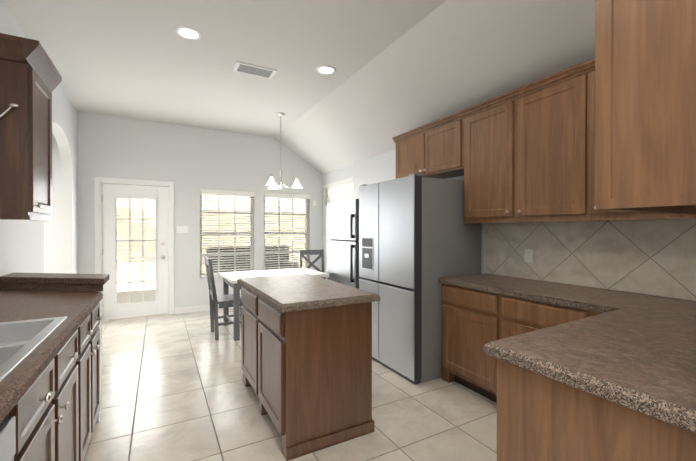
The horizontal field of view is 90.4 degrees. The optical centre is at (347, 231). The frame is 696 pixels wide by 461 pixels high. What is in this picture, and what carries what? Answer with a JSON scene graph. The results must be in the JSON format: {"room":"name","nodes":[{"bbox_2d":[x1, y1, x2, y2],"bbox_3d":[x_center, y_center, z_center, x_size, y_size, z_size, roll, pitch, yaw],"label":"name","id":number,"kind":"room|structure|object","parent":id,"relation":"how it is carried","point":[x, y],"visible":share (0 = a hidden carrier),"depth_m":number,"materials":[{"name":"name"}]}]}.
{"room":"kitchen","nodes":[
{"label":"kitchen","id":0,"kind":"room"},
{"bbox_2d":[0,0,77,275],"bbox_3d":[-1.999,-0.232,1.419,0.120,3.150,8.000,0,0,-29],"label":"wall","id":1,"kind":"structure","parent":0,"point":[21,246],"depth_m":4.07,"materials":[{"name":"white paint"}]},
{"bbox_2d":[0,33,61,221],"bbox_3d":[-2.109,-0.594,2.161,0.397,1.043,0.550,0,0,-29],"label":"upper cabinet","id":2,"kind":"object","parent":1,"relation":"attached to","point":[30,78],"visible":1,"depth_m":2.04,"materials":[{"name":"brown wood"}]},
{"bbox_2d":[44,112,321,313],"bbox_3d":[-4.043,-0.350,4.945,8.290,3.350,0.150,0,0,-29],"label":"wall","id":3,"kind":"structure","parent":0,"point":[190,162],"depth_m":5.62,"materials":[{"name":"white paint"}]},
{"bbox_2d":[94,177,173,320],"bbox_3d":[-3.281,0.260,5.357,1.034,2.127,0.166,0,0,-29],"label":"door frame","id":4,"kind":"structure","parent":3,"relation":"attached to","point":[98,181],"depth_m":5.32,"materials":[{"name":"white wood"}]},
{"bbox_2d":[102,183,167,319],"bbox_3d":[-3.260,0.296,5.314,0.870,2.031,0.127,0,0,-29],"label":"back door","id":5,"kind":"structure","parent":3,"relation":"in","point":[111,307],"depth_m":5.30,"materials":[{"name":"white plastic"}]},
{"bbox_2d":[177,226,187,232],"bbox_3d":[-2.684,-0.038,5.599,0.170,0.120,0.013,0,0,-29],"label":"switch plate","id":6,"kind":"object","parent":3,"relation":"attached to","point":[182,229],"visible":1,"depth_m":5.60,"materials":[{"name":"white plastic"}]},
{"bbox_2d":[175,304,232,313],"bbox_3d":[-1.642,1.269,6.178,2.599,0.100,0.012,0,0,-29],"label":"baseboard","id":7,"kind":"structure","parent":3,"relation":"attached to","point":[188,309],"depth_m":5.67,"materials":[{"name":"white wood"}]},
{"bbox_2d":[200,189,253,277],"bbox_3d":[-2.093,0.026,5.998,0.896,1.489,0.155,0,0,-29],"label":"window","id":8,"kind":"structure","parent":3,"relation":"in","point":[231,193],"depth_m":5.98,"materials":[{"name":"white plastic"}]},
{"bbox_2d":[264,192,309,269],"bbox_3d":[-1.155,0.023,6.513,0.896,1.489,0.155,0,0,-29],"label":"window","id":9,"kind":"structure","parent":3,"relation":"in","point":[279,196],"depth_m":6.49,"materials":[{"name":"white plastic"}]},
{"bbox_2d":[2,0,445,136],"bbox_3d":[-2.605,-1.805,1.164,7.180,0.200,8.150,0,0,-29],"label":"ceiling","id":10,"kind":"structure","parent":0,"point":[138,59],"depth_m":3.27,"materials":[{"name":"white paint"}]},
{"bbox_2d":[175,26,201,39],"bbox_3d":[-1.374,-1.710,2.975,0.210,0.010,0.210,0,0,-29],"label":"recessed light","id":11,"kind":"object","parent":10,"relation":"in","point":[188,32],"visible":1,"depth_m":2.97,"materials":[{"name":"white"}]},
{"bbox_2d":[232,61,276,78],"bbox_3d":[-0.989,-1.711,3.666,0.420,0.013,0.220,0,0,-29],"label":"ceiling vent","id":12,"kind":"object","parent":10,"relation":"in","point":[250,69],"visible":1,"depth_m":3.65,"materials":[{"name":"white metal"}]},
{"bbox_2d":[266,112,301,189],"bbox_3d":[-0.986,-1.178,5.097,0.567,1.095,0.548,0,0,-29],"label":"chandelier","id":13,"kind":"object","parent":10,"relation":"hanging from","point":[272,184],"visible":1,"depth_m":5.04,"materials":[{"name":"silver metal"}]},
{"bbox_2d":[316,65,335,74],"bbox_3d":[-0.232,-1.713,3.659,0.210,0.010,0.210,0,0,-29],"label":"recessed light","id":14,"kind":"object","parent":10,"relation":"in","point":[325,69],"visible":1,"depth_m":3.65,"materials":[{"name":"white"}]},
{"bbox_2d":[83,308,496,460],"bbox_3d":[-2.096,1.373,1.460,8.340,0.060,8.250,0,0,-29],"label":"floor","id":15,"kind":"structure","parent":0,"point":[174,388],"depth_m":2.58,"materials":[{"name":"tile"}]},
{"bbox_2d":[0,285,102,444],"bbox_3d":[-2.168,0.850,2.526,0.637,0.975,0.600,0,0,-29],"label":"base cabinet","id":16,"kind":"object","parent":15,"relation":"on","point":[73,401],"depth_m":1.71,"materials":[{"name":"brown wood"}]},
{"bbox_2d":[0,289,102,424],"bbox_3d":[-1.093,0.445,0.597,0.667,0.045,4.680,0,0,-29],"label":"countertop","id":17,"kind":"structure","parent":16,"relation":"on","point":[78,306],"depth_m":1.62,"materials":[{"name":"brown stone"}]},
{"bbox_2d":[0,313,67,452],"bbox_3d":[-1.420,0.508,1.182,0.578,0.193,0.816,0,0,-29],"label":"sink","id":18,"kind":"object","parent":17,"relation":"in","point":[20,338],"depth_m":1.27,"materials":[{"name":"silver metal"}]},
{"bbox_2d":[0,273,108,292],"bbox_3d":[-2.158,0.342,2.548,0.679,0.042,0.769,0,0,-29],"label":"countertop","id":19,"kind":"structure","parent":16,"relation":"on","point":[10,281],"depth_m":2.45,"materials":[{"name":"brown stone"}]},
{"bbox_2d":[204,257,242,340],"bbox_3d":[-1.569,0.828,4.490,0.515,1.000,0.430,0,0,-29],"label":"chair","id":20,"kind":"object","parent":15,"relation":"on","point":[222,301],"visible":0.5,"depth_m":4.31,"materials":[{"name":"grey wood"}]},
{"bbox_2d":[220,268,328,340],"bbox_3d":[-1.043,0.953,4.859,1.300,0.745,0.900,0,0,-29],"label":"dining table","id":21,"kind":"object","parent":15,"relation":"on","point":[230,279],"visible":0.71,"depth_m":4.71,"materials":[{"name":"white wood"}]},
{"bbox_2d":[237,274,379,460],"bbox_3d":[-0.385,0.874,2.682,0.680,0.925,1.250,0,0,-29],"label":"kitchen island","id":22,"kind":"object","parent":15,"relation":"on","point":[306,353],"visible":1,"depth_m":2.19,"materials":[{"name":"brown wood"}]},
{"bbox_2d":[299,250,323,271],"bbox_3d":[-0.594,0.820,5.945,0.430,1.000,0.515,0,0,-14],"label":"chair","id":23,"kind":"object","parent":15,"relation":"on","point":[302,253],"visible":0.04,"depth_m":6.15,"materials":[{"name":"grey wood"}]},
{"bbox_2d":[327,199,362,288],"bbox_3d":[0.161,0.456,4.787,0.695,1.740,0.820,0,0,-29],"label":"fridge","id":24,"kind":"object","parent":15,"relation":"on","point":[343,242],"visible":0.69,"depth_m":4.56,"materials":[{"name":"grey"}]},
{"bbox_2d":[359,173,480,384],"bbox_3d":[0.714,0.408,3.607,0.862,1.848,0.942,0,0,-29],"label":"fridge","id":25,"kind":"object","parent":15,"relation":"on","point":[418,238],"visible":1,"depth_m":3.18,"materials":[{"name":"grey metal"}]},
{"bbox_2d":[441,337,485,396],"bbox_3d":[1.242,0.895,2.987,0.608,0.880,0.619,0,0,-29],"label":"base cabinet","id":26,"kind":"object","parent":15,"relation":"on","point":[461,365],"depth_m":2.90,"materials":[{"name":"brown wood"}]},
{"bbox_2d":[486,357,695,460],"bbox_3d":[0.969,0.904,1.164,0.570,0.880,0.681,0,0,-29],"label":"base cabinet","id":27,"kind":"object","parent":15,"relation":"on","point":[539,418],"depth_m":1.08,"materials":[{"name":"brown wood"}]},
{"bbox_2d":[438,273,695,432],"bbox_3d":[1.105,0.438,2.062,1.736,0.044,2.128,0,0,-29],"label":"countertop","id":28,"kind":"structure","parent":27,"relation":"on","point":[636,351],"depth_m":1.44,"materials":[{"name":"brown stone"}]},
{"bbox_2d":[275,0,594,173],"bbox_3d":[1.051,-1.503,3.172,1.160,1.025,8.150,0,0,-29],"label":"ceiling","id":29,"kind":"structure","parent":0,"point":[446,58],"depth_m":3.09,"materials":[{"name":"white paint"}]},
{"bbox_2d":[322,149,692,300],"bbox_3d":[1.450,-0.042,3.399,0.150,2.750,8.150,0,0,-29],"label":"wall","id":30,"kind":"structure","parent":0,"point":[377,168],"depth_m":5.41,"materials":[{"name":"white paint"}]},
{"bbox_2d":[323,177,353,202],"bbox_3d":[-0.141,-0.712,6.259,0.142,0.396,1.196,0,0,-29],"label":"window blind","id":31,"kind":"object","parent":30,"relation":"in","point":[328,187],"visible":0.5,"depth_m":6.21,"materials":[{"name":"white plastic"}]},
{"bbox_2d":[392,112,459,178],"bbox_3d":[0.963,-0.862,3.760,0.346,0.526,1.060,0,0,-29],"label":"upper cabinet","id":32,"kind":"object","parent":30,"relation":"attached to","point":[432,149],"depth_m":3.60,"materials":[{"name":"brown wood"}]},
{"bbox_2d":[460,64,583,223],"bbox_3d":[1.478,-0.612,2.823,0.346,1.016,1.080,0,0,-29],"label":"upper cabinet","id":33,"kind":"object","parent":30,"relation":"attached to","point":[520,148],"depth_m":2.66,"materials":[{"name":"brown wood"}]},
{"bbox_2d":[484,219,695,300],"bbox_3d":[1.860,0.156,2.479,0.011,0.511,2.137,0,0,-29],"label":"tile backsplash","id":34,"kind":"structure","parent":30,"relation":"attached to","point":[657,257],"depth_m":2.48,"materials":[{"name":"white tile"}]},
{"bbox_2d":[525,249,532,262],"bbox_3d":[1.567,0.208,2.997,0.007,0.115,0.070,0,0,-29],"label":"electrical outlet plate","id":35,"kind":"object","parent":34,"relation":"attached to","point":[528,255],"visible":1,"depth_m":2.99,"materials":[{"name":"white plastic"}]},
{"bbox_2d":[580,0,695,207],"bbox_3d":[1.007,-0.602,0.987,0.474,1.016,0.346,0,0,-29],"label":"upper cabinet","id":36,"kind":"object","parent":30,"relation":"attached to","point":[607,132],"depth_m":0.92,"materials":[{"name":"brown wood"}]},
{"bbox_2d":[584,204,695,219],"bbox_3d":[1.903,-0.608,2.048,0.346,1.016,0.690,0,0,-29],"label":"upper cabinet","id":37,"kind":"object","parent":30,"relation":"attached to","point":[590,213],"depth_m":2.05,"materials":[{"name":"brown wood"}]},
{"bbox_2d":[656,208,695,211],"bbox_3d":[1.412,-0.603,1.210,0.450,1.016,0.346,0,0,-29],"label":"upper cabinet","id":38,"kind":"object","parent":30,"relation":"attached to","point":[657,209],"depth_m":1.24,"materials":[{"name":"brown wood"}]},
{"label":"outside","id":39,"kind":"structure","parent":0,"visible":0},
{"bbox_2d":[117,283,154,303],"bbox_3d":[0.125,1.481,-0.030,80.000,0.060,80.000,0,0,-29],"label":"patio","id":40,"kind":"structure","parent":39,"point":[133,294],"depth_m":7.90,"materials":[{"name":"white concrete"}]},
{"bbox_2d":[117,208,304,284],"bbox_3d":[-5.183,0.376,9.633,50.000,2.050,0.060,0,0,-29],"label":"fence","id":41,"kind":"object","parent":40,"relation":"on","point":[149,266],"depth_m":9.51,"materials":[{"name":"brown wood"}]},
{"bbox_2d":[117,183,353,211],"bbox_3d":[-8.538,-2.181,15.730,50.000,7.100,8.000,0,0,-29],"label":"sky","id":42,"kind":"structure","parent":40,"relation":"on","point":[237,203],"depth_m":13.58,"materials":[{"name":"beige paint"}]},
{"bbox_2d":[206,245,298,271],"bbox_3d":[-2.276,0.883,8.289,2.000,1.050,0.900,0,0,-29],"label":"sofa","id":43,"kind":"object","parent":40,"relation":"on","point":[247,258],"depth_m":8.28,"materials":[{"name":"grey fabric"}]}
]}

